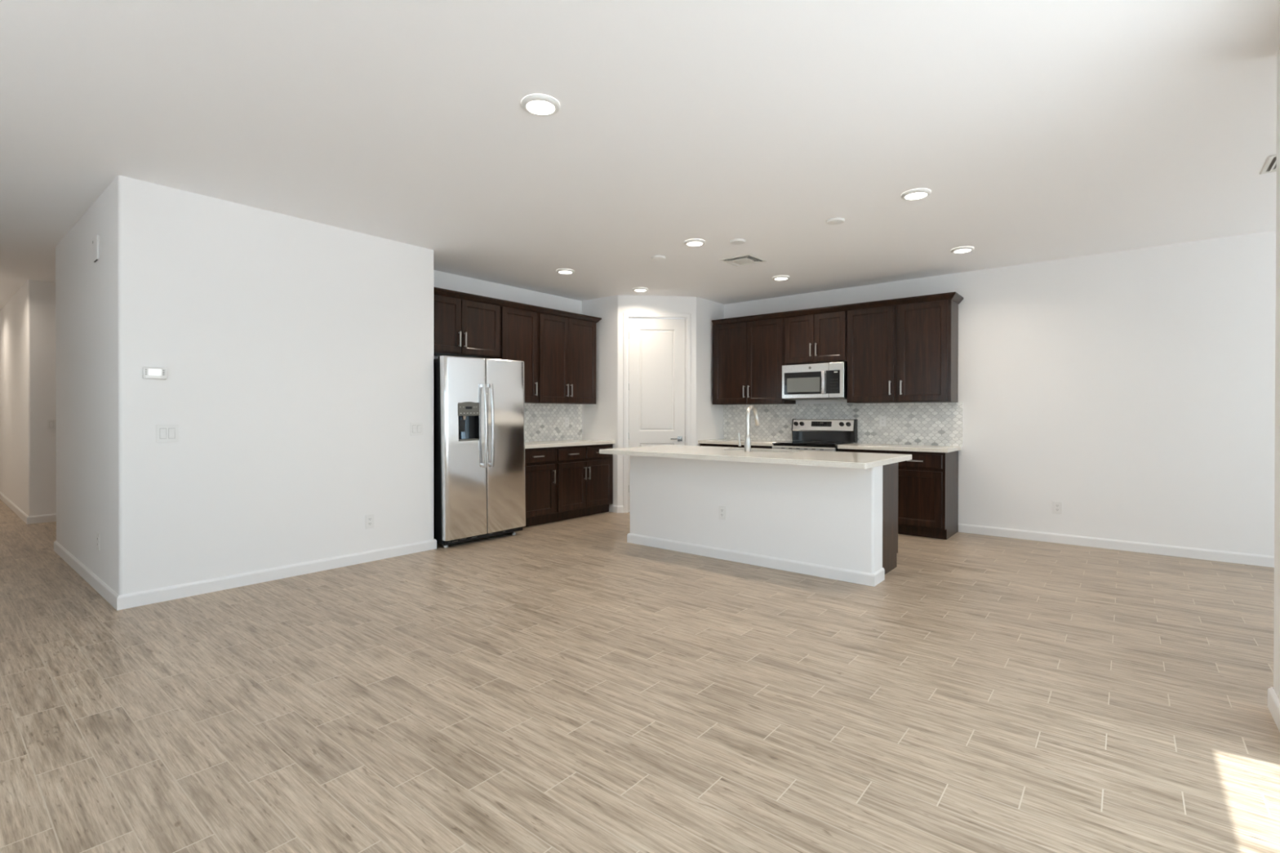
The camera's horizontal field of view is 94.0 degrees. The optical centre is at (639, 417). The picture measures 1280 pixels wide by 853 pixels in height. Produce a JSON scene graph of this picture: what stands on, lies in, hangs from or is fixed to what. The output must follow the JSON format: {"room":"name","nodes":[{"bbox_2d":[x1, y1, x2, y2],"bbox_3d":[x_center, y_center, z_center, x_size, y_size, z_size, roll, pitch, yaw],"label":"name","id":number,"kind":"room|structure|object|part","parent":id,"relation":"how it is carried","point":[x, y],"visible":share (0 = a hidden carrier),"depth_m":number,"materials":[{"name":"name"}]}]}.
{"room":"open-plan kitchen","nodes":[
{"label":"open-plan kitchen","id":0,"kind":"room"},
{"bbox_2d":[0,280,56,515],"bbox_3d":[-7.841,-0.182,9.014,4.450,2.743,2.358,0,0,39],"label":"wall","id":1,"kind":"structure","parent":0,"point":[28,449],"depth_m":6.84,"materials":[{"name":"white paint"}]},
{"bbox_2d":[0,492,56,524],"bbox_3d":[-7.885,1.145,8.948,4.453,0.090,2.221,0,0,39],"label":"baseboard","id":2,"kind":"structure","parent":1,"relation":"attached to","point":[27,519],"depth_m":6.84,"materials":[{"name":"white paint"}]},
{"bbox_2d":[47,419,56,429],"bbox_3d":[-6.741,0.085,6.836,0.010,0.118,0.073,0,0,39],"label":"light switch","id":3,"kind":"object","parent":1,"relation":"attached to","point":[51,424],"visible":1,"depth_m":6.84,"materials":[{"name":"white plastic"}]},
{"bbox_2d":[55,175,433,595],"bbox_3d":[-3.586,-0.162,5.441,2.574,2.743,2.219,0,0,39],"label":"wall","id":4,"kind":"structure","parent":0,"point":[296,354],"depth_m":4.39,"materials":[{"name":"white paint"}]},
{"bbox_2d":[92,234,99,262],"bbox_3d":[-3.811,-1.179,4.179,0.150,0.172,0.014,0,0,39],"label":"door chime","id":5,"kind":"object","parent":4,"relation":"attached to","point":[95,242],"visible":1,"depth_m":4.15,"materials":[{"name":"white paint"}]},
{"bbox_2d":[97,532,99,550],"bbox_3d":[-3.789,0.869,4.171,0.073,0.118,0.007,0,0,39],"label":"wall outlet","id":6,"kind":"object","parent":4,"relation":"attached to","point":[98,534],"visible":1,"depth_m":4.16,"materials":[{"name":"white plastic"}]},
{"bbox_2d":[142,366,166,379],"bbox_3d":[-3.168,-0.286,3.897,0.026,0.077,0.124,0,0,39],"label":"thermostat","id":7,"kind":"object","parent":4,"relation":"attached to","point":[154,373],"visible":1,"depth_m":3.89,"materials":[{"name":"white plastic"}]},
{"bbox_2d":[155,424,178,442],"bbox_3d":[-3.132,0.108,3.956,0.010,0.118,0.119,0,0,39],"label":"light switch","id":8,"kind":"object","parent":4,"relation":"attached to","point":[164,433],"visible":1,"depth_m":3.95,"materials":[{"name":"white plastic"}]},
{"bbox_2d":[53,538,436,610],"bbox_3d":[-3.588,1.165,5.446,2.600,0.090,2.245,0,0,39],"label":"baseboard","id":9,"kind":"structure","parent":4,"relation":"attached to","point":[117,602],"depth_m":4.38,"materials":[{"name":"white paint"}]},
{"bbox_2d":[365,513,373,528],"bbox_3d":[-2.271,0.876,5.016,0.007,0.118,0.073,0,0,39],"label":"wall outlet","id":10,"kind":"object","parent":4,"relation":"attached to","point":[369,517],"visible":1,"depth_m":5.01,"materials":[{"name":"white plastic"}]},
{"bbox_2d":[410,422,422,435],"bbox_3d":[-1.999,0.106,5.343,0.010,0.118,0.119,0,0,39],"label":"light switch","id":11,"kind":"object","parent":4,"relation":"attached to","point":[416,428],"visible":1,"depth_m":5.34,"materials":[{"name":"white plastic"}]},
{"bbox_2d":[433,270,582,359],"bbox_3d":[-1.605,-0.166,7.005,0.130,2.743,2.710,0,0,39],"label":"wall","id":12,"kind":"structure","parent":0,"point":[442,280],"depth_m":6.91,"materials":[{"name":"white paint"}]},
{"bbox_2d":[433,294,500,359],"bbox_3d":[-1.942,-0.934,6.178,0.386,0.590,0.999,0,0,39],"label":"upper cabinet","id":13,"kind":"object","parent":12,"relation":"attached to","point":[461,327],"visible":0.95,"depth_m":6.12,"materials":[{"name":"brown wood"}]},
{"bbox_3d":[-1.975,-0.924,5.902,0.019,0.548,0.470,0,0,39],"label":"door","id":14,"kind":"part","parent":13,"relation":"part of","materials":[{"name":"brown wood"}]},
{"bbox_3d":[-1.825,-0.790,6.044,0.034,0.152,0.013,0,0,39],"label":"handle","id":15,"kind":"part","parent":13,"relation":"part of","materials":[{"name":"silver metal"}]},
{"bbox_3d":[-1.784,-0.791,6.095,0.034,0.152,0.013,0,0,39],"label":"handle","id":16,"kind":"part","parent":13,"relation":"part of","materials":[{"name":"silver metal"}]},
{"bbox_3d":[-1.671,-0.925,6.274,0.019,0.548,0.479,0,0,39],"label":"door","id":17,"kind":"part","parent":13,"relation":"part of","materials":[{"name":"brown wood"}]},
{"bbox_2d":[433,287,601,323],"bbox_3d":[-1.450,-1.237,6.785,0.379,0.064,2.564,0,0,39],"label":"crown molding","id":18,"kind":"structure","parent":13,"relation":"attached to","point":[437,291],"depth_m":6.55,"materials":[{"name":"brown wood"}]},
{"bbox_2d":[493,306,537,403],"bbox_3d":[-1.458,-0.698,6.772,0.386,1.066,0.526,0,0,39],"label":"upper cabinet","id":19,"kind":"object","parent":12,"relation":"attached to","point":[518,327],"visible":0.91,"depth_m":6.71,"materials":[{"name":"brown wood"}]},
{"bbox_2d":[524,403,582,441],"bbox_3d":[-1.281,0.065,7.292,0.009,0.464,1.613,0,0,39],"label":"tile backsplash","id":20,"kind":"structure","parent":12,"relation":"attached to","point":[543,422],"depth_m":7.50,"materials":[{"name":"tile"}]},
{"bbox_2d":[564,417,568,426],"bbox_3d":[-0.942,0.064,7.693,0.007,0.118,0.073,0,0,39],"label":"wall outlet","id":21,"kind":"object","parent":20,"relation":"attached to","point":[566,419],"visible":1,"depth_m":7.69,"materials":[{"name":"white plastic"}]},
{"bbox_2d":[537,312,595,404],"bbox_3d":[-0.979,-0.700,7.359,0.386,1.066,0.984,0,0,39],"label":"upper cabinet","id":22,"kind":"object","parent":12,"relation":"attached to","point":[566,347],"visible":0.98,"depth_m":7.20,"materials":[{"name":"brown wood"}]},
{"bbox_3d":[-1.019,-0.690,7.074,0.019,1.024,0.452,0,0,39],"label":"door","id":23,"kind":"part","parent":22,"relation":"part of","materials":[{"name":"brown wood"}]},
{"bbox_3d":[-0.875,-0.323,7.210,0.034,0.152,0.013,0,0,39],"label":"handle","id":24,"kind":"part","parent":22,"relation":"part of","materials":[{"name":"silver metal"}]},
{"bbox_3d":[-0.833,-0.323,7.261,0.034,0.152,0.013,0,0,39],"label":"handle","id":25,"kind":"part","parent":22,"relation":"part of","materials":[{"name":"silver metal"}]},
{"bbox_3d":[-0.718,-0.691,7.442,0.019,1.024,0.487,0,0,39],"label":"door","id":26,"kind":"part","parent":22,"relation":"part of","materials":[{"name":"brown wood"}]},
{"bbox_2d":[0,499,1279,852],"bbox_3d":[-2.407,1.271,5.478,17.750,0.120,8.933,0,0,39],"label":"floor","id":27,"kind":"structure","parent":0,"point":[568,686],"depth_m":2.53,"materials":[{"name":"brown wood"}]},
{"bbox_2d":[433,355,525,547],"bbox_3d":[-1.735,0.321,6.013,0.830,1.786,0.926,0,1,41],"label":"refrigerator","id":28,"kind":"object","parent":27,"relation":"on","point":[479,478],"visible":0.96,"depth_m":5.70,"materials":[{"name":"silver metal"}]},
{"bbox_3d":[-1.657,0.284,5.624,0.075,1.694,0.441,0,1,41],"label":"freezer door","id":29,"kind":"part","parent":28,"relation":"part of","materials":[{"name":"silver metal"}]},
{"bbox_3d":[-1.623,-0.079,5.627,0.030,0.131,0.232,0,1,41],"label":"control panel","id":30,"kind":"part","parent":28,"relation":"part of","materials":[{"name":"grey plastic"}]},
{"bbox_3d":[-1.487,0.082,5.715,0.068,0.805,0.032,0,1,41],"label":"handle","id":31,"kind":"part","parent":28,"relation":"part of","materials":[{"name":"silver metal"}]},
{"bbox_3d":[-1.437,0.080,5.774,0.068,0.805,0.032,0,1,41],"label":"handle","id":32,"kind":"part","parent":28,"relation":"part of","materials":[{"name":"silver metal"}]},
{"bbox_3d":[-1.352,0.277,5.978,0.075,1.694,0.477,0,1,41],"label":"door","id":33,"kind":"part","parent":28,"relation":"part of","materials":[{"name":"silver metal"}]},
{"bbox_2d":[522,447,555,527],"bbox_3d":[-1.345,0.773,6.741,0.611,0.868,0.584,0,0,39],"label":"base cabinet","id":34,"kind":"object","parent":27,"relation":"on","point":[540,463],"visible":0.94,"depth_m":6.62,"materials":[{"name":"brown wood"}]},
{"bbox_3d":[-1.139,0.433,6.577,0.019,0.140,0.535,0,0,39],"label":"drawer","id":35,"kind":"part","parent":34,"relation":"part of","materials":[{"name":"brown wood"}]},
{"bbox_3d":[-1.139,0.811,6.579,0.019,0.555,0.535,0,0,39],"label":"door","id":36,"kind":"part","parent":34,"relation":"part of","materials":[{"name":"brown wood"}]},
{"bbox_3d":[-0.969,0.673,6.746,0.034,0.152,0.013,0,0,39],"label":"handle","id":37,"kind":"part","parent":34,"relation":"part of","materials":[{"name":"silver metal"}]},
{"bbox_2d":[551,444,613,522],"bbox_3d":[-0.850,0.771,7.348,0.611,0.868,0.979,0,0,39],"label":"base cabinet","id":38,"kind":"object","parent":27,"relation":"on","point":[584,485],"visible":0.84,"depth_m":7.13,"materials":[{"name":"brown wood"}]},
{"bbox_2d":[524,439,614,448],"bbox_3d":[-1.045,0.317,7.120,0.594,0.038,1.584,0,0,39],"label":"countertop","id":39,"kind":"structure","parent":38,"relation":"on","point":[580,442],"depth_m":7.06,"materials":[{"name":"white stone"}]},
{"bbox_3d":[-0.796,0.432,6.998,0.019,0.140,0.452,0,0,39],"label":"drawer","id":40,"kind":"part","parent":38,"relation":"part of","materials":[{"name":"brown wood"}]},
{"bbox_3d":[-0.797,0.809,6.998,0.019,0.555,0.450,0,0,39],"label":"door","id":41,"kind":"part","parent":38,"relation":"part of","materials":[{"name":"brown wood"}]},
{"bbox_3d":[-0.653,0.672,7.132,0.034,0.152,0.013,0,0,39],"label":"handle","id":42,"kind":"part","parent":38,"relation":"part of","materials":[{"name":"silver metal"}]},
{"bbox_3d":[-0.501,0.431,7.359,0.019,0.140,0.460,0,0,39],"label":"drawer","id":43,"kind":"part","parent":38,"relation":"part of","materials":[{"name":"brown wood"}]},
{"bbox_3d":[-0.503,0.808,7.358,0.019,0.555,0.466,0,0,39],"label":"door","id":44,"kind":"part","parent":38,"relation":"part of","materials":[{"name":"brown wood"}]},
{"bbox_2d":[700,443,772,448],"bbox_3d":[1.349,0.773,7.567,1.044,0.868,0.641,0,0,39],"label":"base cabinet","id":45,"kind":"object","parent":27,"relation":"on","point":[701,444],"visible":0.02,"depth_m":7.38,"materials":[{"name":"brown wood"}]},
{"bbox_3d":[1.005,0.432,7.488,0.460,0.140,0.019,0,0,39],"label":"drawer","id":46,"kind":"part","parent":45,"relation":"part of","materials":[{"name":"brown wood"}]},
{"bbox_2d":[697,439,786,445],"bbox_3d":[1.351,0.319,7.572,1.053,0.038,0.627,0,0,39],"label":"countertop","id":47,"kind":"structure","parent":45,"relation":"on","point":[730,442],"depth_m":7.45,"materials":[{"name":"white stone"}]},
{"bbox_3d":[1.377,0.434,7.185,0.480,0.140,0.019,0,0,39],"label":"drawer","id":48,"kind":"part","parent":45,"relation":"part of","materials":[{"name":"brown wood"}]},
{"bbox_2d":[626,455,884,586],"bbox_3d":[0.857,0.782,5.126,2.339,0.869,0.236,0,0,39],"label":"kitchen island","id":49,"kind":"object","parent":27,"relation":"on","point":[815,521],"visible":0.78,"depth_m":4.84,"materials":[{"name":"white paint"}]},
{"bbox_2d":[718,505,725,519],"bbox_3d":[0.704,0.817,5.110,0.073,0.118,0.007,0,0,39],"label":"wall outlet","id":50,"kind":"object","parent":49,"relation":"attached to","point":[722,509],"visible":1,"depth_m":5.11,"materials":[{"name":"white plastic"}]},
{"bbox_3d":[0.856,1.171,5.128,2.339,0.090,0.236,0,0,39],"label":"baseboard","id":51,"kind":"part","parent":49,"relation":"part of","materials":[{"name":"white paint"}]},
{"bbox_2d":[772,418,857,451],"bbox_3d":[2.017,0.617,6.953,0.778,1.188,0.715,0,0,39],"label":"electric range","id":52,"kind":"object","parent":27,"relation":"on","point":[824,433],"visible":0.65,"depth_m":7.04,"materials":[{"name":"silver metal"}]},
{"bbox_3d":[1.837,0.665,6.730,0.745,0.663,0.040,0,0,39],"label":"oven door","id":53,"kind":"part","parent":52,"relation":"part of","materials":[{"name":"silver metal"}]},
{"bbox_2d":[772,440,853,446],"bbox_3d":[2.007,0.305,6.937,0.757,0.022,0.557,0,0,39],"label":"cooktop","id":54,"kind":"object","parent":52,"relation":"in","point":[788,443],"depth_m":6.84,"materials":[{"name":"black glass"}]},
{"bbox_2d":[839,448,888,453],"bbox_3d":[2.554,0.778,6.582,0.530,0.868,0.641,0,0,39],"label":"base cabinet","id":55,"kind":"object","parent":27,"relation":"on","point":[840,450],"visible":0.02,"depth_m":6.36,"materials":[{"name":"brown wood"}]},
{"bbox_3d":[2.376,0.439,6.369,0.487,0.140,0.019,0,0,39],"label":"drawer","id":56,"kind":"part","parent":55,"relation":"part of","materials":[{"name":"brown wood"}]},
{"bbox_2d":[882,462,897,574],"bbox_3d":[1.100,0.781,5.437,2.270,0.868,0.568,0,0,39],"label":"base cabinet","id":57,"kind":"object","parent":27,"relation":"on","point":[890,472],"visible":0.02,"depth_m":4.72,"materials":[{"name":"brown wood"}]},
{"bbox_2d":[599,444,911,468],"bbox_3d":[0.932,0.326,5.276,2.480,0.040,1.140,0,0,39],"label":"countertop","id":58,"kind":"structure","parent":57,"relation":"on","point":[797,457],"depth_m":4.86,"materials":[{"name":"white stone"}]},
{"bbox_2d":[737,405,759,451],"bbox_3d":[0.986,0.100,5.395,0.130,0.412,0.236,0,0,39],"label":"kitchen faucet","id":59,"kind":"object","parent":58,"relation":"on","point":[747,442],"visible":1,"depth_m":5.30,"materials":[{"name":"grey metal"}]},
{"bbox_3d":[0.911,0.200,5.344,0.079,0.121,0.026,0,0,39],"label":"lever","id":60,"kind":"part","parent":59,"relation":"part of","materials":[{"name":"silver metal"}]},
{"bbox_3d":[1.005,0.030,5.364,0.037,0.272,0.188,0,0,39],"label":"spout","id":61,"kind":"part","parent":59,"relation":"part of","materials":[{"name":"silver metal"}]},
{"bbox_2d":[888,450,958,539],"bbox_3d":[2.966,0.780,6.245,0.531,0.868,0.641,0,0,39],"label":"base cabinet","id":62,"kind":"object","parent":27,"relation":"on","point":[928,482],"visible":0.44,"depth_m":6.01,"materials":[{"name":"brown wood"}]},
{"bbox_2d":[837,443,961,453],"bbox_3d":[2.775,0.325,6.409,1.092,0.038,0.627,0,0,39],"label":"countertop","id":63,"kind":"structure","parent":62,"relation":"on","point":[926,448],"depth_m":6.21,"materials":[{"name":"white stone"}]},
{"bbox_3d":[2.771,0.441,6.012,0.152,0.013,0.034,0,0,39],"label":"handle","id":64,"kind":"part","parent":62,"relation":"part of","materials":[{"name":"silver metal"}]},
{"bbox_3d":[2.788,0.441,6.032,0.487,0.140,0.019,0,0,39],"label":"drawer","id":65,"kind":"part","parent":62,"relation":"part of","materials":[{"name":"brown wood"}]},
{"bbox_3d":[2.787,0.818,6.034,0.487,0.555,0.019,0,0,39],"label":"door","id":66,"kind":"part","parent":62,"relation":"part of","materials":[{"name":"brown wood"}]},
{"bbox_2d":[0,0,1279,310],"bbox_3d":[-2.403,-1.607,5.466,17.750,0.150,8.933,0,0,39],"label":"ceiling","id":67,"kind":"structure","parent":0,"point":[1036,131],"depth_m":3.13,"materials":[{"name":"white paint"}]},
{"bbox_2d":[521,93,559,116],"bbox_3d":[-0.483,-1.509,2.897,0.184,0.018,0.184,0,0,39],"label":"recessed light","id":68,"kind":"object","parent":67,"relation":"in","point":[537,104],"visible":1,"depth_m":2.88,"materials":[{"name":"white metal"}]},
{"bbox_2d":[556,268,574,274],"bbox_3d":[-0.781,-1.523,6.250,0.184,0.018,0.184,0,0,39],"label":"recessed light","id":69,"kind":"object","parent":67,"relation":"in","point":[562,271],"visible":1,"depth_m":6.21,"materials":[{"name":"white"}]},
{"bbox_2d":[632,287,648,292],"bbox_3d":[0.005,-1.526,7.157,0.184,0.018,0.184,0,0,39],"label":"recessed light","id":70,"kind":"object","parent":67,"relation":"in","point":[637,289],"visible":1,"depth_m":7.13,"materials":[{"name":"white"}]},
{"bbox_2d":[651,255,665,260],"bbox_3d":[0.177,-1.520,5.713,0.136,0.018,0.136,0,0,39],"label":"ceiling disc","id":71,"kind":"object","parent":67,"relation":"attached to","point":[655,257],"visible":1,"depth_m":5.68,"materials":[{"name":"white plastic"}]},
{"bbox_2d":[684,239,705,246],"bbox_3d":[0.477,-1.517,5.203,0.184,0.018,0.184,0,0,39],"label":"recessed light","id":72,"kind":"object","parent":67,"relation":"in","point":[691,242],"visible":1,"depth_m":5.17,"materials":[{"name":"white"}]},
{"bbox_2d":[729,238,746,244],"bbox_3d":[0.848,-1.517,5.171,0.136,0.018,0.136,0,0,39],"label":"ceiling disc","id":73,"kind":"object","parent":67,"relation":"attached to","point":[735,242],"visible":1,"depth_m":5.14,"materials":[{"name":"white plastic"}]},
{"bbox_2d":[719,253,766,266],"bbox_3d":[1.007,-1.521,5.816,0.336,0.014,0.336,0,0,39],"label":"ceiling vent","id":74,"kind":"object","parent":67,"relation":"in","point":[745,260],"visible":1,"depth_m":5.78,"materials":[{"name":"white metal"}]},
{"bbox_3d":[1.007,-1.521,5.816,0.176,0.013,0.176,0,0,39],"label":"plate","id":75,"kind":"part","parent":74,"relation":"part of","materials":[{"name":"white metal"}]},
{"bbox_2d":[772,275,789,280],"bbox_3d":[1.544,-1.521,6.533,0.184,0.018,0.184,0,0,39],"label":"recessed light","id":76,"kind":"object","parent":67,"relation":"in","point":[781,277],"visible":1,"depth_m":6.49,"materials":[{"name":"white plastic"}]},
{"bbox_2d":[826,217,844,225],"bbox_3d":[1.515,-1.514,4.622,0.136,0.018,0.136,0,0,39],"label":"ceiling disc","id":77,"kind":"object","parent":67,"relation":"attached to","point":[833,221],"visible":1,"depth_m":4.59,"materials":[{"name":"white plastic"}]},
{"bbox_2d":[901,188,931,200],"bbox_3d":[1.877,-1.511,4.058,0.184,0.018,0.184,0,0,39],"label":"recessed light","id":78,"kind":"object","parent":67,"relation":"in","point":[917,193],"visible":1,"depth_m":4.03,"materials":[{"name":"white"}]},
{"bbox_2d":[951,246,973,253],"bbox_3d":[2.927,-1.515,5.417,0.184,0.018,0.184,0,0,39],"label":"recessed light","id":79,"kind":"object","parent":67,"relation":"in","point":[962,249],"visible":1,"depth_m":5.39,"materials":[{"name":"white"}]},
{"bbox_2d":[1259,154,1276,174],"bbox_3d":[3.886,-1.508,3.484,0.336,0.014,0.336,0,0,39],"label":"ceiling vent","id":80,"kind":"object","parent":67,"relation":"in","point":[1270,166],"visible":0.75,"depth_m":3.59,"materials":[{"name":"white metal"}]},
{"bbox_2d":[582,294,724,511],"bbox_3d":[0.272,-0.167,7.867,2.040,2.743,0.626,0,0,-10],"label":"wall","id":81,"kind":"structure","parent":0,"point":[603,420],"depth_m":7.63,"materials":[{"name":"white paint"}]},
{"bbox_2d":[613,505,623,512],"bbox_3d":[-0.278,1.161,7.529,0.136,0.090,0.040,0,0,15],"label":"baseboard","id":82,"kind":"structure","parent":81,"relation":"attached to","point":[616,508],"depth_m":7.52,"materials":[{"name":"white paint"}]},
{"bbox_2d":[622,312,691,512],"bbox_3d":[0.215,-0.058,7.607,0.867,2.527,0.172,0,0,-6],"label":"door","id":83,"kind":"structure","parent":81,"relation":"in","point":[657,346],"depth_m":7.59,"materials":[{"name":"white paint"}]},
{"bbox_2d":[724,230,1275,555],"bbox_3d":[4.218,-0.153,5.732,7.820,2.743,0.150,0,0,39],"label":"wall","id":84,"kind":"structure","parent":0,"point":[1133,391],"depth_m":5.47,"materials":[{"name":"white paint"}]},
{"bbox_2d":[712,317,795,404],"bbox_3d":[1.439,-0.698,7.654,1.019,1.066,0.386,0,0,39],"label":"upper cabinet","id":85,"kind":"object","parent":84,"relation":"attached to","point":[748,357],"visible":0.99,"depth_m":7.50,"materials":[{"name":"brown wood"}]},
{"bbox_3d":[1.162,-0.689,7.686,0.490,1.024,0.019,0,0,39],"label":"door","id":86,"kind":"part","parent":85,"relation":"part of","materials":[{"name":"brown wood"}]},
{"bbox_3d":[1.540,-0.687,7.378,0.474,1.024,0.019,0,0,39],"label":"door","id":87,"kind":"part","parent":85,"relation":"part of","materials":[{"name":"brown wood"}]},
{"bbox_2d":[784,311,847,364],"bbox_3d":[2.130,-0.931,7.088,0.760,0.593,0.386,0,0,39],"label":"upper cabinet","id":88,"kind":"object","parent":84,"relation":"attached to","point":[821,338],"visible":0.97,"depth_m":6.94,"materials":[{"name":"brown wood"}]},
{"bbox_3d":[1.893,-0.922,7.089,0.364,0.551,0.019,0,0,39],"label":"door","id":89,"kind":"part","parent":88,"relation":"part of","materials":[{"name":"brown wood"}]},
{"bbox_2d":[782,362,847,399],"bbox_3d":[2.111,-0.414,7.067,0.752,0.410,0.441,0,0,39],"label":"microwave","id":90,"kind":"object","parent":88,"relation":"attached to","point":[816,381],"visible":0.99,"depth_m":6.90,"materials":[{"name":"silver metal"}]},
{"bbox_3d":[1.906,-0.397,6.998,0.461,0.260,0.006,0,0,39],"label":"door frame","id":91,"kind":"part","parent":90,"relation":"part of","materials":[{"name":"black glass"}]},
{"bbox_3d":[1.935,-0.420,6.992,0.575,0.398,0.029,0,0,39],"label":"door","id":92,"kind":"part","parent":90,"relation":"part of","materials":[{"name":"silver metal"}]},
{"bbox_3d":[2.095,-0.398,6.820,0.040,0.268,0.038,0,0,39],"label":"handle","id":93,"kind":"part","parent":90,"relation":"part of","materials":[{"name":"silver metal"}]},
{"bbox_3d":[2.188,-0.400,6.768,0.161,0.264,0.005,0,0,39],"label":"control panel","id":94,"kind":"part","parent":90,"relation":"part of","materials":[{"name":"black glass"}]},
{"bbox_3d":[2.045,-0.786,6.931,0.013,0.152,0.034,0,0,39],"label":"handle","id":95,"kind":"part","parent":88,"relation":"part of","materials":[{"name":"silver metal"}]},
{"bbox_3d":[2.179,-0.921,6.855,0.364,0.551,0.019,0,0,39],"label":"door","id":96,"kind":"part","parent":88,"relation":"part of","materials":[{"name":"brown wood"}]},
{"bbox_2d":[711,291,963,325],"bbox_3d":[2.175,-1.233,7.054,2.880,0.064,0.379,0,0,39],"label":"crown molding","id":97,"kind":"structure","parent":84,"relation":"attached to","point":[954,296],"depth_m":6.71,"materials":[{"name":"brown wood"}]},
{"bbox_2d":[723,402,963,446],"bbox_3d":[2.272,0.070,7.218,2.923,0.464,0.009,0,0,39],"label":"tile backsplash","id":98,"kind":"structure","parent":84,"relation":"attached to","point":[931,424],"depth_m":6.88,"materials":[{"name":"tile"}]},
{"bbox_2d":[751,416,755,425],"bbox_3d":[1.489,0.047,7.846,0.073,0.118,0.007,0,0,39],"label":"wall outlet","id":99,"kind":"object","parent":98,"relation":"attached to","point":[753,422],"visible":0.84,"depth_m":7.85,"materials":[{"name":"white plastic"}]},
{"bbox_2d":[879,416,885,426],"bbox_3d":[2.767,0.048,6.803,0.073,0.118,0.007,0,0,39],"label":"wall outlet","id":100,"kind":"object","parent":98,"relation":"attached to","point":[882,419],"visible":1,"depth_m":6.80,"materials":[{"name":"white plastic"}]},
{"bbox_2d":[847,305,903,403],"bbox_3d":[2.632,-0.692,6.679,0.530,1.066,0.386,0,0,39],"label":"upper cabinet","id":101,"kind":"object","parent":84,"relation":"attached to","point":[871,332],"visible":0.97,"depth_m":6.55,"materials":[{"name":"brown wood"}]},
{"bbox_3d":[2.684,-0.315,6.410,0.013,0.152,0.034,0,0,39],"label":"handle","id":102,"kind":"part","parent":101,"relation":"part of","materials":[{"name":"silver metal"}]},
{"bbox_2d":[896,299,958,403],"bbox_3d":[3.045,-0.690,6.341,0.531,1.066,0.386,0,0,39],"label":"upper cabinet","id":103,"kind":"object","parent":84,"relation":"attached to","point":[927,332],"visible":0.98,"depth_m":6.21,"materials":[{"name":"brown wood"}]},
{"bbox_3d":[2.772,-0.315,6.338,0.013,0.152,0.034,0,0,39],"label":"handle","id":104,"kind":"part","parent":103,"relation":"part of","materials":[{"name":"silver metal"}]},
{"bbox_2d":[1053,501,1062,514],"bbox_3d":[4.041,0.876,5.777,0.073,0.118,0.007,0,0,39],"label":"wall outlet","id":105,"kind":"object","parent":84,"relation":"attached to","point":[1057,506],"visible":1,"depth_m":5.78,"materials":[{"name":"white plastic"}]},
{"bbox_2d":[958,523,1274,567],"bbox_3d":[5.214,1.179,4.817,4.750,0.090,0.013,0,0,39],"label":"baseboard","id":106,"kind":"structure","parent":84,"relation":"attached to","point":[1140,547],"depth_m":5.44,"materials":[{"name":"white paint"}]},
{"bbox_2d":[1273,48,1279,700],"bbox_3d":[1.032,-0.136,0.372,0.170,2.743,5.382,0,0,39],"label":"wall","id":107,"kind":"structure","parent":0,"point":[1277,477],"depth_m":2.46,"materials":[{"name":"white paint"}]},
{"bbox_3d":[3.868,-0.136,1.417,2.902,2.743,0.170,0,0,39],"label":"wall","id":108,"kind":"structure","parent":0,"visible":0},
{"bbox_2d":[1267,687,1279,732],"bbox_3d":[3.631,1.190,1.421,2.905,0.090,0.500,0,0,39],"label":"baseboard","id":109,"kind":"structure","parent":108,"relation":"attached to","point":[1273,702],"depth_m":2.42,"materials":[{"name":"white paint"}]}
]}

